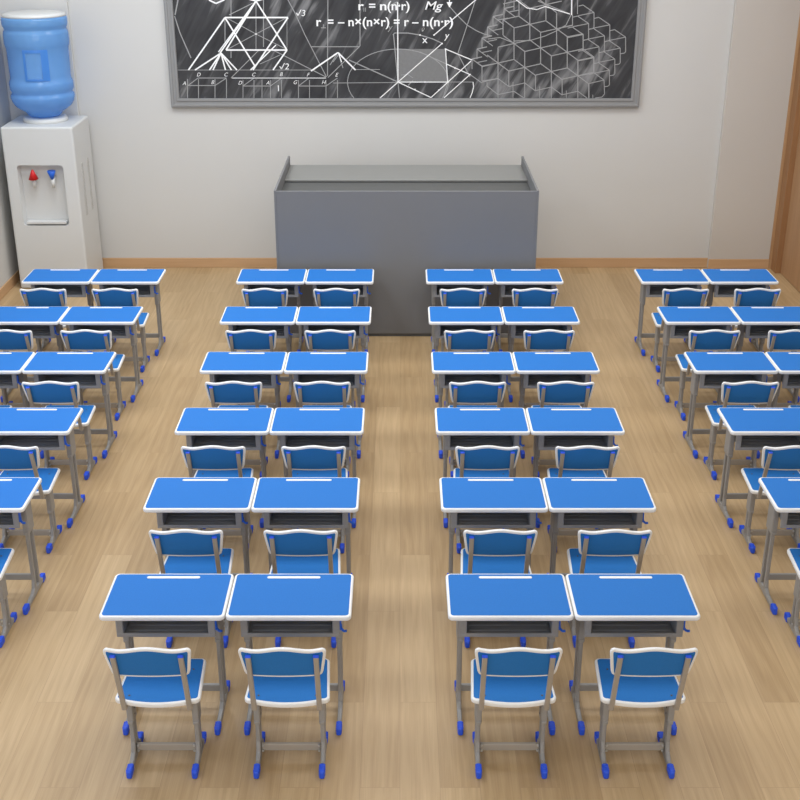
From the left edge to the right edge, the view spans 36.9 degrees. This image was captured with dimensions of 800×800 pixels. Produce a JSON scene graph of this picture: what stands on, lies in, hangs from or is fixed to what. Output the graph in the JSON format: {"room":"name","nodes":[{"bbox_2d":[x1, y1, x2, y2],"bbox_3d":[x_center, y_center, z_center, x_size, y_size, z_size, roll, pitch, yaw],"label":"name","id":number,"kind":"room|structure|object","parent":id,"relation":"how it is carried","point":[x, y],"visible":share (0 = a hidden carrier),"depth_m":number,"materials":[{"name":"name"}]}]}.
{"room":"classroom","nodes":[
{"label":"classroom","id":0,"kind":"room"},
{"bbox_2d":[0,35,18,287],"bbox_3d":[-4.220,-0.521,5.165,0.200,4.750,15.900,0,23,0],"label":"wall","id":1,"kind":"structure","parent":0,"point":[9,267],"depth_m":12.50,"materials":[{"name":"white paint"}]},
{"bbox_2d":[0,270,19,299],"bbox_3d":[-4.112,1.623,6.053,0.016,0.108,15.834,0,23,0],"label":"baseboard","id":2,"kind":"structure","parent":1,"relation":"attached to","point":[15,278],"depth_m":12.61,"materials":[{"name":"brown wood"}]},
{"bbox_2d":[0,267,799,799],"bbox_3d":[0.050,1.666,6.217,8.940,0.100,16.100,0,23,0],"label":"floor","id":3,"kind":"structure","parent":0,"point":[737,737],"depth_m":6.92,"materials":[{"name":"brown wood"}]},
{"bbox_2d":[0,405,11,472],"bbox_3d":[-3.024,0.149,8.606,0.402,0.796,0.456,0,23,0],"label":"chair","id":4,"kind":"object","parent":3,"relation":"on","point":[1,406],"visible":0.08,"depth_m":8.77,"materials":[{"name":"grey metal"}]},
{"bbox_2d":[0,548,16,647],"bbox_3d":[-2.401,0.964,6.713,0.402,0.796,0.456,0,23,0],"label":"chair","id":5,"kind":"object","parent":3,"relation":"on","point":[6,554],"visible":1,"depth_m":6.80,"materials":[{"name":"grey metal"}]},
{"bbox_2d":[0,352,34,407],"bbox_3d":[-3.046,0.035,8.987,0.607,0.704,0.410,0,23,0],"label":"school desk","id":6,"kind":"object","parent":3,"relation":"on","point":[12,364],"visible":0.59,"depth_m":8.88,"materials":[{"name":"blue plastic"}]},
{"bbox_2d":[0,477,45,614],"bbox_3d":[-2.426,0.857,7.078,0.607,0.704,0.410,0,23,0],"label":"school desk","id":7,"kind":"object","parent":3,"relation":"on","point":[16,493],"visible":1,"depth_m":7.04,"materials":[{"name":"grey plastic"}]},
{"bbox_2d":[0,329,51,407],"bbox_3d":[-3.027,-0.262,9.558,0.402,0.796,0.456,0,23,0],"label":"chair","id":8,"kind":"object","parent":3,"relation":"on","point":[10,340],"visible":0.35,"depth_m":9.27,"materials":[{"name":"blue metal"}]},
{"bbox_2d":[0,445,61,552],"bbox_3d":[-2.406,0.556,7.661,0.402,0.796,0.456,0,23,0],"label":"chair","id":9,"kind":"object","parent":3,"relation":"on","point":[15,461],"visible":0.78,"depth_m":7.67,"materials":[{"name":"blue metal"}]},
{"bbox_2d":[0,306,69,401],"bbox_3d":[-3.050,-0.381,9.953,0.607,0.704,0.410,0,23,0],"label":"school desk","id":10,"kind":"object","parent":3,"relation":"on","point":[43,321],"visible":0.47,"depth_m":9.85,"materials":[{"name":"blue plastic"}]},
{"bbox_2d":[0,408,84,527],"bbox_3d":[-2.432,0.449,8.026,0.607,0.704,0.410,0,23,0],"label":"school desk","id":11,"kind":"object","parent":3,"relation":"on","point":[43,428],"visible":0.7,"depth_m":7.94,"materials":[{"name":"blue plastic"}]},
{"bbox_2d":[19,288,76,351],"bbox_3d":[-3.028,-0.668,10.502,0.402,0.796,0.456,0,23,0],"label":"chair","id":12,"kind":"object","parent":3,"relation":"on","point":[38,296],"visible":0.27,"depth_m":10.20,"materials":[{"name":"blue plastic"}]},
{"bbox_2d":[1,113,102,287],"bbox_3d":[-3.643,-2.104,12.644,0.735,1.739,0.710,0,23,0],"label":"water dispenser","id":13,"kind":"object","parent":3,"relation":"on","point":[48,159],"visible":0.98,"depth_m":12.39,"materials":[{"name":"white plastic"}]},
{"bbox_2d":[29,170,38,187],"bbox_3d":[-3.740,-2.262,12.257,0.100,0.186,0.123,0,23,0],"label":"tap","id":14,"kind":"object","parent":13,"relation":"on","point":[33,174],"depth_m":12.27,"materials":[{"name":"red plastic"}]},
{"bbox_2d":[1,9,74,115],"bbox_3d":[-3.647,-3.393,12.138,0.640,1.023,0.640,0,23,0],"label":"water bottle","id":15,"kind":"object","parent":13,"relation":"on","point":[29,76],"visible":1,"depth_m":11.95,"materials":[{"name":"blue plastic"}]},
{"bbox_2d":[27,220,67,223],"bbox_3d":[-3.656,-1.848,12.447,0.412,0.025,0.085,0,23,0],"label":"drip tray","id":16,"kind":"object","parent":13,"relation":"on","point":[28,221],"depth_m":12.43,"materials":[{"name":"white plastic"}]},
{"bbox_2d":[47,170,55,187],"bbox_3d":[-3.548,-2.259,12.258,0.084,0.179,0.123,0,23,0],"label":"tap","id":17,"kind":"object","parent":13,"relation":"on","point":[51,174],"depth_m":12.27,"materials":[{"name":"blue plastic"}]},
{"bbox_2d":[81,162,87,215],"bbox_3d":[-3.282,-2.195,12.488,0.014,0.550,0.055,0,23,0],"label":"vent","id":18,"kind":"object","parent":13,"relation":"attached to","point":[82,165],"depth_m":12.48,"materials":[{"name":"plastic"}]},
{"bbox_2d":[87,157,92,208],"bbox_3d":[-3.282,-2.290,12.708,0.014,0.550,0.055,0,23,0],"label":"vent","id":19,"kind":"object","parent":13,"relation":"attached to","point":[88,164],"depth_m":12.70,"materials":[{"name":"plastic"}]},
{"bbox_2d":[22,381,96,479],"bbox_3d":[-2.412,0.149,8.606,0.402,0.796,0.456,0,23,0],"label":"chair","id":20,"kind":"object","parent":3,"relation":"on","point":[44,392],"visible":0.66,"depth_m":8.35,"materials":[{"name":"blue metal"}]},
{"bbox_2d":[21,269,98,351],"bbox_3d":[-3.050,-0.800,10.924,0.607,0.704,0.410,0,23,0],"label":"school desk","id":21,"kind":"object","parent":3,"relation":"on","point":[76,282],"visible":0.58,"depth_m":10.81,"materials":[{"name":"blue plastic"}]},
{"bbox_2d":[22,352,116,458],"bbox_3d":[-2.436,0.035,8.987,0.607,0.704,0.410,0,23,0],"label":"school desk","id":22,"kind":"object","parent":3,"relation":"on","point":[89,369],"visible":0.75,"depth_m":8.90,"materials":[{"name":"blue plastic"}]},
{"bbox_2d":[60,329,125,420],"bbox_3d":[-2.417,-0.262,9.558,0.402,0.796,0.456,0,23,0],"label":"chair","id":23,"kind":"object","parent":3,"relation":"on","point":[84,339],"visible":0.7,"depth_m":9.29,"materials":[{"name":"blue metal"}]},
{"bbox_2d":[59,306,142,401],"bbox_3d":[-2.439,-0.381,9.953,0.607,0.704,0.410,0,23,0],"label":"school desk","id":24,"kind":"object","parent":3,"relation":"on","point":[120,320],"visible":0.69,"depth_m":9.88,"materials":[{"name":"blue plastic"}]},
{"bbox_2d":[92,288,149,371],"bbox_3d":[-2.417,-0.668,10.502,0.402,0.796,0.456,0,23,0],"label":"chair","id":25,"kind":"object","parent":3,"relation":"on","point":[110,296],"visible":0.51,"depth_m":10.22,"materials":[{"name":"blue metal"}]},
{"bbox_2d":[90,269,165,355],"bbox_3d":[-2.439,-0.800,10.924,0.607,0.704,0.410,0,23,0],"label":"school desk","id":26,"kind":"object","parent":3,"relation":"on","point":[147,281],"visible":0.73,"depth_m":10.84,"materials":[{"name":"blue plastic"}]},
{"bbox_2d":[103,647,206,778],"bbox_3d":[-1.139,1.388,5.731,0.402,0.796,0.456,0,23,0],"label":"chair","id":27,"kind":"object","parent":3,"relation":"on","point":[154,677],"visible":1,"depth_m":5.64,"materials":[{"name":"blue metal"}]},
{"bbox_2d":[99,574,233,734],"bbox_3d":[-1.149,1.286,6.084,0.607,0.704,0.410,0,23,0],"label":"school desk","id":28,"kind":"object","parent":3,"relation":"on","point":[140,605],"visible":0.88,"depth_m":5.95,"materials":[{"name":"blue plastic"}]},
{"bbox_2d":[149,529,233,647],"bbox_3d":[-1.139,0.964,6.713,0.402,0.796,0.456,0,23,0],"label":"chair","id":29,"kind":"object","parent":3,"relation":"on","point":[187,551],"visible":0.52,"depth_m":6.46,"materials":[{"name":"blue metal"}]},
{"bbox_2d":[143,477,256,577],"bbox_3d":[-1.149,0.857,7.078,0.607,0.704,0.410,0,23,0],"label":"school desk","id":30,"kind":"object","parent":3,"relation":"on","point":[177,502],"visible":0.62,"depth_m":6.93,"materials":[{"name":"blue plastic"}]},
{"bbox_2d":[181,445,253,543],"bbox_3d":[-1.142,0.556,7.661,0.402,0.796,0.456,0,23,0],"label":"chair","id":31,"kind":"object","parent":3,"relation":"on","point":[210,460],"visible":0.48,"depth_m":7.38,"materials":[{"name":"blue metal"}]},
{"bbox_2d":[175,408,273,527],"bbox_3d":[-1.149,0.449,8.026,0.607,0.704,0.410,0,23,0],"label":"school desk","id":32,"kind":"object","parent":3,"relation":"on","point":[248,428],"visible":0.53,"depth_m":7.90,"materials":[{"name":"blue plastic"}]},
{"bbox_2d":[205,381,267,477],"bbox_3d":[-1.149,0.149,8.606,0.402,0.796,0.456,0,23,0],"label":"chair","id":33,"kind":"object","parent":3,"relation":"on","point":[228,392],"visible":0.39,"depth_m":8.31,"materials":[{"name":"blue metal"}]},
{"bbox_2d":[200,352,286,458],"bbox_3d":[-1.149,0.035,8.987,0.607,0.704,0.410,0,23,0],"label":"school desk","id":34,"kind":"object","parent":3,"relation":"on","point":[266,368],"visible":0.6,"depth_m":8.87,"materials":[{"name":"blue plastic"}]},
{"bbox_2d":[225,329,280,407],"bbox_3d":[-1.147,-0.262,9.558,0.402,0.796,0.456,0,23,0],"label":"chair","id":35,"kind":"object","parent":3,"relation":"on","point":[249,339],"visible":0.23,"depth_m":9.26,"materials":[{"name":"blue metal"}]},
{"bbox_2d":[220,306,297,401],"bbox_3d":[-1.149,-0.381,9.953,0.607,0.704,0.410,0,23,0],"label":"school desk","id":36,"kind":"object","parent":3,"relation":"on","point":[280,319],"visible":0.62,"depth_m":9.84,"materials":[{"name":"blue plastic"}]},
{"bbox_2d":[241,288,287,359],"bbox_3d":[-1.146,-0.668,10.502,0.402,0.796,0.456,0,23,0],"label":"chair","id":37,"kind":"object","parent":3,"relation":"on","point":[260,296],"visible":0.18,"depth_m":10.19,"materials":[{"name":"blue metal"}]},
{"bbox_2d":[236,269,306,351],"bbox_3d":[-1.149,-0.800,10.924,0.607,0.704,0.410,0,23,0],"label":"school desk","id":38,"kind":"object","parent":3,"relation":"on","point":[291,280],"visible":0.6,"depth_m":10.81,"materials":[{"name":"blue plastic"}]},
{"bbox_2d":[238,647,329,778],"bbox_3d":[-0.531,1.388,5.731,0.402,0.796,0.456,0,23,0],"label":"chair","id":39,"kind":"object","parent":3,"relation":"on","point":[278,677],"visible":1,"depth_m":5.62,"materials":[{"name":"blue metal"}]},
{"bbox_2d":[226,574,353,734],"bbox_3d":[-0.538,1.286,6.084,0.607,0.704,0.410,0,23,0],"label":"school desk","id":40,"kind":"object","parent":3,"relation":"on","point":[265,605],"visible":0.86,"depth_m":5.95,"materials":[{"name":"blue plastic"}]},
{"bbox_2d":[264,529,340,647],"bbox_3d":[-0.528,0.964,6.713,0.402,0.796,0.456,0,23,0],"label":"chair","id":41,"kind":"object","parent":3,"relation":"on","point":[295,551],"visible":0.53,"depth_m":6.45,"materials":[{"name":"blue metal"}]},
{"bbox_2d":[251,477,359,573],"bbox_3d":[-0.538,0.857,7.078,0.607,0.704,0.410,0,23,0],"label":"school desk","id":42,"kind":"object","parent":3,"relation":"on","point":[284,502],"visible":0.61,"depth_m":6.93,"materials":[{"name":"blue plastic"}]},
{"bbox_2d":[281,445,347,552],"bbox_3d":[-0.528,0.556,7.661,0.402,0.796,0.456,0,23,0],"label":"chair","id":43,"kind":"object","parent":3,"relation":"on","point":[310,460],"visible":0.52,"depth_m":7.38,"materials":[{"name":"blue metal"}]},
{"bbox_2d":[269,408,364,527],"bbox_3d":[-0.538,0.449,8.026,0.607,0.704,0.410,0,23,0],"label":"school desk","id":44,"kind":"object","parent":3,"relation":"on","point":[296,427],"visible":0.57,"depth_m":7.90,"materials":[{"name":"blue plastic"}]},
{"bbox_2d":[293,381,351,476],"bbox_3d":[-0.538,0.149,8.606,0.402,0.796,0.456,0,23,0],"label":"chair","id":45,"kind":"object","parent":3,"relation":"on","point":[316,392],"visible":0.41,"depth_m":8.31,"materials":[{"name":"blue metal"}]},
{"bbox_2d":[284,352,368,458],"bbox_3d":[-0.538,0.035,8.987,0.607,0.704,0.410,0,23,0],"label":"school desk","id":46,"kind":"object","parent":3,"relation":"on","point":[305,367],"visible":0.6,"depth_m":8.87,"materials":[{"name":"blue plastic"}]},
{"bbox_2d":[304,329,355,407],"bbox_3d":[-0.537,-0.262,9.558,0.402,0.796,0.456,0,23,0],"label":"chair","id":47,"kind":"object","parent":3,"relation":"on","point":[329,339],"visible":0.47,"depth_m":9.26,"materials":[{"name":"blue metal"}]},
{"bbox_2d":[295,306,371,401],"bbox_3d":[-0.538,-0.381,9.953,0.607,0.704,0.410,0,23,0],"label":"school desk","id":48,"kind":"object","parent":3,"relation":"on","point":[313,318],"visible":0.69,"depth_m":9.83,"materials":[{"name":"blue plastic"}]},
{"bbox_2d":[313,288,359,351],"bbox_3d":[-0.538,-0.668,10.502,0.402,0.796,0.456,0,23,0],"label":"chair","id":49,"kind":"object","parent":3,"relation":"on","point":[332,296],"visible":0.31,"depth_m":10.19,"materials":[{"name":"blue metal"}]},
{"bbox_2d":[305,269,373,351],"bbox_3d":[-0.538,-0.800,10.924,0.607,0.704,0.410,0,23,0],"label":"school desk","id":50,"kind":"object","parent":3,"relation":"on","point":[321,279],"visible":0.61,"depth_m":10.78,"materials":[{"name":"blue plastic"}]},
{"bbox_2d":[274,156,538,335],"bbox_3d":[0.058,-1.537,11.761,2.388,1.397,1.502,0,23,0],"label":"podium","id":51,"kind":"object","parent":3,"relation":"on","point":[399,222],"visible":0.69,"depth_m":11.02,"materials":[{"name":"grey metal"}]},
{"bbox_2d":[285,165,526,181],"bbox_3d":[0.058,-2.252,11.906,2.346,0.020,0.670,0,23,0],"label":"countertop","id":52,"kind":"structure","parent":51,"relation":"on","point":[296,173],"depth_m":11.84,"materials":[{"name":"grey metal"}]},
{"bbox_2d":[282,182,530,190],"bbox_3d":[0.058,-1.936,11.236,2.346,0.020,0.808,0,23,0],"label":"tray","id":53,"kind":"object","parent":51,"relation":"on","point":[286,186],"depth_m":11.44,"materials":[{"name":"grey metal"}]},
{"bbox_2d":[425,269,494,351],"bbox_3d":[0.535,-0.800,10.924,0.607,0.704,0.410,0,23,0],"label":"school desk","id":54,"kind":"object","parent":3,"relation":"on","point":[447,279],"visible":0.64,"depth_m":10.78,"materials":[{"name":"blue plastic"}]},
{"bbox_2d":[440,288,485,351],"bbox_3d":[0.534,-0.668,10.502,0.402,0.796,0.456,0,23,0],"label":"chair","id":55,"kind":"object","parent":3,"relation":"on","point":[459,296],"visible":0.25,"depth_m":10.19,"materials":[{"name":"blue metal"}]},
{"bbox_2d":[428,306,503,401],"bbox_3d":[0.535,-0.381,9.953,0.607,0.704,0.410,0,23,0],"label":"school desk","id":56,"kind":"object","parent":3,"relation":"on","point":[450,318],"visible":0.78,"depth_m":9.83,"materials":[{"name":"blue plastic"}]},
{"bbox_2d":[444,329,494,407],"bbox_3d":[0.535,-0.262,9.558,0.402,0.796,0.456,0,23,0],"label":"chair","id":57,"kind":"object","parent":3,"relation":"on","point":[469,339],"visible":0.41,"depth_m":9.26,"materials":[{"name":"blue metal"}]},
{"bbox_2d":[431,352,515,458],"bbox_3d":[0.535,0.035,8.987,0.607,0.704,0.410,0,23,0],"label":"school desk","id":58,"kind":"object","parent":3,"relation":"on","point":[458,367],"visible":0.66,"depth_m":8.87,"materials":[{"name":"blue plastic"}]},
{"bbox_2d":[448,381,505,476],"bbox_3d":[0.536,0.149,8.606,0.402,0.796,0.456,0,23,0],"label":"chair","id":59,"kind":"object","parent":3,"relation":"on","point":[473,392],"visible":0.43,"depth_m":8.31,"materials":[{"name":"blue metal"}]},
{"bbox_2d":[435,408,529,527],"bbox_3d":[0.535,0.449,8.026,0.607,0.704,0.410,0,23,0],"label":"school desk","id":60,"kind":"object","parent":3,"relation":"on","point":[463,427],"visible":0.62,"depth_m":7.90,"materials":[{"name":"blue plastic"}]},
{"bbox_2d":[453,445,519,552],"bbox_3d":[0.535,0.556,7.661,0.402,0.796,0.456,0,23,0],"label":"chair","id":61,"kind":"object","parent":3,"relation":"on","point":[485,460],"visible":0.47,"depth_m":7.38,"materials":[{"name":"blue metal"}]},
{"bbox_2d":[439,477,547,573],"bbox_3d":[0.535,0.857,7.078,0.607,0.704,0.410,0,23,0],"label":"school desk","id":62,"kind":"object","parent":3,"relation":"on","point":[470,502],"visible":0.73,"depth_m":6.93,"materials":[{"name":"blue plastic"}]},
{"bbox_2d":[460,529,537,647],"bbox_3d":[0.534,0.964,6.713,0.402,0.796,0.456,0,23,0],"label":"chair","id":63,"kind":"object","parent":3,"relation":"on","point":[496,551],"visible":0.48,"depth_m":6.45,"materials":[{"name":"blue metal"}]},
{"bbox_2d":[446,574,573,734],"bbox_3d":[0.535,1.286,6.084,0.607,0.704,0.410,0,23,0],"label":"school desk","id":64,"kind":"object","parent":3,"relation":"on","point":[481,605],"visible":0.87,"depth_m":5.95,"materials":[{"name":"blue plastic"}]},
{"bbox_2d":[471,647,562,778],"bbox_3d":[0.534,1.388,5.731,0.402,0.796,0.456,0,23,0],"label":"chair","id":65,"kind":"object","parent":3,"relation":"on","point":[514,677],"visible":1,"depth_m":5.62,"materials":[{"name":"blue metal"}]},
{"bbox_2d":[492,269,563,351],"bbox_3d":[1.147,-0.800,10.924,0.607,0.704,0.410,0,23,0],"label":"school desk","id":66,"kind":"object","parent":3,"relation":"on","point":[507,280],"visible":0.62,"depth_m":10.81,"materials":[{"name":"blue plastic"}]},
{"bbox_2d":[512,288,558,361],"bbox_3d":[1.146,-0.668,10.502,0.402,0.796,0.456,0,23,0],"label":"chair","id":67,"kind":"object","parent":3,"relation":"on","point":[531,296],"visible":0.23,"depth_m":10.19,"materials":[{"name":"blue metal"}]},
{"bbox_2d":[501,306,579,401],"bbox_3d":[1.147,-0.381,9.953,0.607,0.704,0.410,0,23,0],"label":"school desk","id":68,"kind":"object","parent":3,"relation":"on","point":[518,319],"visible":0.57,"depth_m":9.84,"materials":[{"name":"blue plastic"}]},
{"bbox_2d":[523,329,574,407],"bbox_3d":[1.147,-0.262,9.558,0.402,0.796,0.456,0,23,0],"label":"chair","id":69,"kind":"object","parent":3,"relation":"on","point":[548,339],"visible":0.28,"depth_m":9.26,"materials":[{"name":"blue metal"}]},
{"bbox_2d":[512,352,599,458],"bbox_3d":[1.147,0.035,8.987,0.607,0.704,0.410,0,23,0],"label":"school desk","id":70,"kind":"object","parent":3,"relation":"on","point":[533,368],"visible":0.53,"depth_m":8.87,"materials":[{"name":"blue plastic"}]},
{"bbox_2d":[531,381,593,477],"bbox_3d":[1.144,0.149,8.606,0.402,0.796,0.456,0,23,0],"label":"chair","id":71,"kind":"object","parent":3,"relation":"on","point":[561,392],"visible":0.36,"depth_m":8.31,"materials":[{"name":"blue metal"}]},
{"bbox_2d":[526,408,624,527],"bbox_3d":[1.147,0.449,8.026,0.607,0.704,0.410,0,23,0],"label":"school desk","id":72,"kind":"object","parent":3,"relation":"on","point":[551,428],"visible":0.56,"depth_m":7.90,"materials":[{"name":"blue plastic"}]},
{"bbox_2d":[547,445,619,552],"bbox_3d":[1.146,0.556,7.661,0.402,0.796,0.456,0,23,0],"label":"chair","id":73,"kind":"object","parent":3,"relation":"on","point":[585,460],"visible":0.41,"depth_m":7.38,"materials":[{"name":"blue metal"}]},
{"bbox_2d":[542,477,655,579],"bbox_3d":[1.147,0.857,7.078,0.607,0.704,0.410,0,23,0],"label":"school desk","id":74,"kind":"object","parent":3,"relation":"on","point":[573,502],"visible":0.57,"depth_m":6.93,"materials":[{"name":"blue plastic"}]},
{"bbox_2d":[567,529,651,647],"bbox_3d":[1.144,0.964,6.713,0.402,0.796,0.456,0,23,0],"label":"chair","id":75,"kind":"object","parent":3,"relation":"on","point":[611,551],"visible":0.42,"depth_m":6.46,"materials":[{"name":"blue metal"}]},
{"bbox_2d":[565,574,699,734],"bbox_3d":[1.147,1.286,6.084,0.607,0.704,0.410,0,23,0],"label":"school desk","id":76,"kind":"object","parent":3,"relation":"on","point":[603,605],"visible":0.86,"depth_m":5.95,"materials":[{"name":"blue plastic"}]},
{"bbox_2d":[594,647,697,778],"bbox_3d":[1.144,1.388,5.731,0.402,0.796,0.456,0,23,0],"label":"chair","id":77,"kind":"object","parent":3,"relation":"on","point":[641,677],"visible":1,"depth_m":5.65,"materials":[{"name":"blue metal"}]},
{"bbox_2d":[634,269,709,355],"bbox_3d":[2.441,-0.800,10.924,0.607,0.704,0.410,0,23,0],"label":"school desk","id":78,"kind":"object","parent":3,"relation":"on","point":[653,281],"visible":0.71,"depth_m":10.84,"materials":[{"name":"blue plastic"}]},
{"bbox_2d":[651,288,708,371],"bbox_3d":[2.422,-0.668,10.502,0.402,0.796,0.456,0,23,0],"label":"chair","id":79,"kind":"object","parent":3,"relation":"on","point":[682,296],"visible":0.57,"depth_m":10.22,"materials":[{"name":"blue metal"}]},
{"bbox_2d":[657,306,740,401],"bbox_3d":[2.441,-0.381,9.953,0.607,0.704,0.410,0,23,0],"label":"school desk","id":80,"kind":"object","parent":3,"relation":"on","point":[678,320],"visible":0.63,"depth_m":9.88,"materials":[{"name":"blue plastic"}]},
{"bbox_2d":[674,329,739,420],"bbox_3d":[2.421,-0.262,9.558,0.402,0.796,0.456,0,23,0],"label":"chair","id":81,"kind":"object","parent":3,"relation":"on","point":[714,339],"visible":0.7,"depth_m":9.29,"materials":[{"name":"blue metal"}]},
{"bbox_2d":[683,352,777,458],"bbox_3d":[2.437,0.035,8.987,0.607,0.704,0.410,0,23,0],"label":"school desk","id":82,"kind":"object","parent":3,"relation":"on","point":[709,369],"visible":0.7,"depth_m":8.90,"materials":[{"name":"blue plastic"}]},
{"bbox_2d":[701,269,778,351],"bbox_3d":[3.051,-0.800,10.924,0.607,0.704,0.410,0,23,0],"label":"school desk","id":83,"kind":"object","parent":3,"relation":"on","point":[723,282],"visible":0.52,"depth_m":10.81,"materials":[{"name":"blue plastic"}]},
{"bbox_2d":[703,381,778,479],"bbox_3d":[2.418,0.149,8.606,0.402,0.796,0.456,0,23,0],"label":"chair","id":84,"kind":"object","parent":3,"relation":"on","point":[746,392],"visible":0.74,"depth_m":8.35,"materials":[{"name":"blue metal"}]},
{"bbox_2d":[723,288,780,351],"bbox_3d":[3.033,-0.668,10.502,0.402,0.796,0.456,0,23,0],"label":"chair","id":85,"kind":"object","parent":3,"relation":"on","point":[754,296],"visible":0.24,"depth_m":10.20,"materials":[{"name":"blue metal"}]},
{"bbox_2d":[715,408,799,527],"bbox_3d":[2.433,0.449,8.026,0.607,0.704,0.410,0,23,0],"label":"school desk","id":86,"kind":"object","parent":3,"relation":"on","point":[749,428],"visible":0.67,"depth_m":7.94,"materials":[{"name":"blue plastic"}]},
{"bbox_2d":[730,306,799,401],"bbox_3d":[3.051,-0.381,9.953,0.607,0.704,0.410,0,23,0],"label":"school desk","id":87,"kind":"object","parent":3,"relation":"on","point":[756,321],"visible":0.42,"depth_m":9.85,"materials":[{"name":"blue plastic"}]},
{"bbox_2d":[739,445,799,552],"bbox_3d":[2.414,0.556,7.661,0.402,0.796,0.456,0,23,0],"label":"chair","id":88,"kind":"object","parent":3,"relation":"on","point":[784,461],"visible":0.8,"depth_m":7.67,"materials":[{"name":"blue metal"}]},
{"bbox_2d":[749,329,799,407],"bbox_3d":[3.031,-0.262,9.558,0.402,0.796,0.456,0,23,0],"label":"chair","id":89,"kind":"object","parent":3,"relation":"on","point":[787,340],"visible":0.33,"depth_m":9.27,"materials":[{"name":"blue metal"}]},
{"bbox_2d":[754,477,799,614],"bbox_3d":[2.428,0.857,7.078,0.607,0.704,0.410,0,23,0],"label":"school desk","id":90,"kind":"object","parent":3,"relation":"on","point":[783,493],"visible":1,"depth_m":7.04,"materials":[{"name":"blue plastic"}]},
{"bbox_2d":[765,352,799,407],"bbox_3d":[3.047,0.035,8.987,0.607,0.704,0.410,0,23,0],"label":"school desk","id":91,"kind":"object","parent":3,"relation":"on","point":[787,364],"visible":0.49,"depth_m":8.88,"materials":[{"name":"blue plastic"}]},
{"bbox_2d":[784,548,799,646],"bbox_3d":[2.409,0.964,6.713,0.402,0.796,0.456,0,23,0],"label":"chair","id":92,"kind":"object","parent":3,"relation":"on","point":[793,620],"visible":1,"depth_m":6.81,"materials":[{"name":"grey metal"}]},
{"bbox_2d":[788,405,799,471],"bbox_3d":[3.028,0.149,8.606,0.402,0.796,0.456,0,23,0],"label":"chair","id":93,"kind":"object","parent":3,"relation":"on","point":[789,406],"visible":0.08,"depth_m":8.77,"materials":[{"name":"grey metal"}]},
{"bbox_2d":[68,0,734,257],"bbox_3d":[0.050,-3.707,12.558,8.940,4.750,0.200,0,23,0],"label":"wall","id":94,"kind":"structure","parent":0,"point":[171,182],"depth_m":12.87,"materials":[{"name":"white paint"}]},
{"bbox_2d":[0,0,79,120],"bbox_3d":[-3.760,-3.657,12.444,0.720,4.750,0.050,0,23,0],"label":"pillar","id":95,"kind":"structure","parent":94,"relation":"attached to","point":[58,95],"depth_m":12.44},
{"bbox_2d":[163,0,646,106],"bbox_3d":[0.054,-3.731,12.408,4.935,1.385,0.055,0,23,0],"label":"blackboard","id":96,"kind":"object","parent":94,"relation":"attached to","point":[221,53],"visible":1,"depth_m":12.46,"materials":[{"name":"black"}]},
{"bbox_2d":[102,258,707,266],"bbox_3d":[0.013,-1.532,13.377,6.825,0.108,0.016,0,23,0],"label":"baseboard","id":97,"kind":"structure","parent":94,"relation":"attached to","point":[107,262],"depth_m":13.37,"materials":[{"name":"brown wood"}]},
{"bbox_2d":[707,0,799,267],"bbox_3d":[3.772,-3.657,12.444,0.695,4.750,0.050,0,23,0],"label":"wall","id":98,"kind":"structure","parent":94,"relation":"attached to","point":[764,32],"depth_m":12.74,"materials":[{"name":"white paint"}]},
{"bbox_2d":[708,259,768,268],"bbox_3d":[3.772,-1.512,13.331,0.695,0.108,0.016,0,23,0],"label":"baseboard","id":99,"kind":"structure","parent":98,"relation":"attached to","point":[712,263],"depth_m":13.32,"materials":[{"name":"brown wood"}]},
{"bbox_3d":[4.220,-0.521,5.165,0.200,4.750,15.900,0,23,0],"label":"wall","id":100,"kind":"structure","parent":0,"visible":0},
{"bbox_2d":[768,16,799,291],"bbox_3d":[4.165,-3.330,11.685,0.147,4.750,1.598,0,23,0],"label":"door","id":101,"kind":"structure","parent":100,"relation":"in","point":[784,256],"depth_m":12.78,"materials":[{"name":"brown wood"}]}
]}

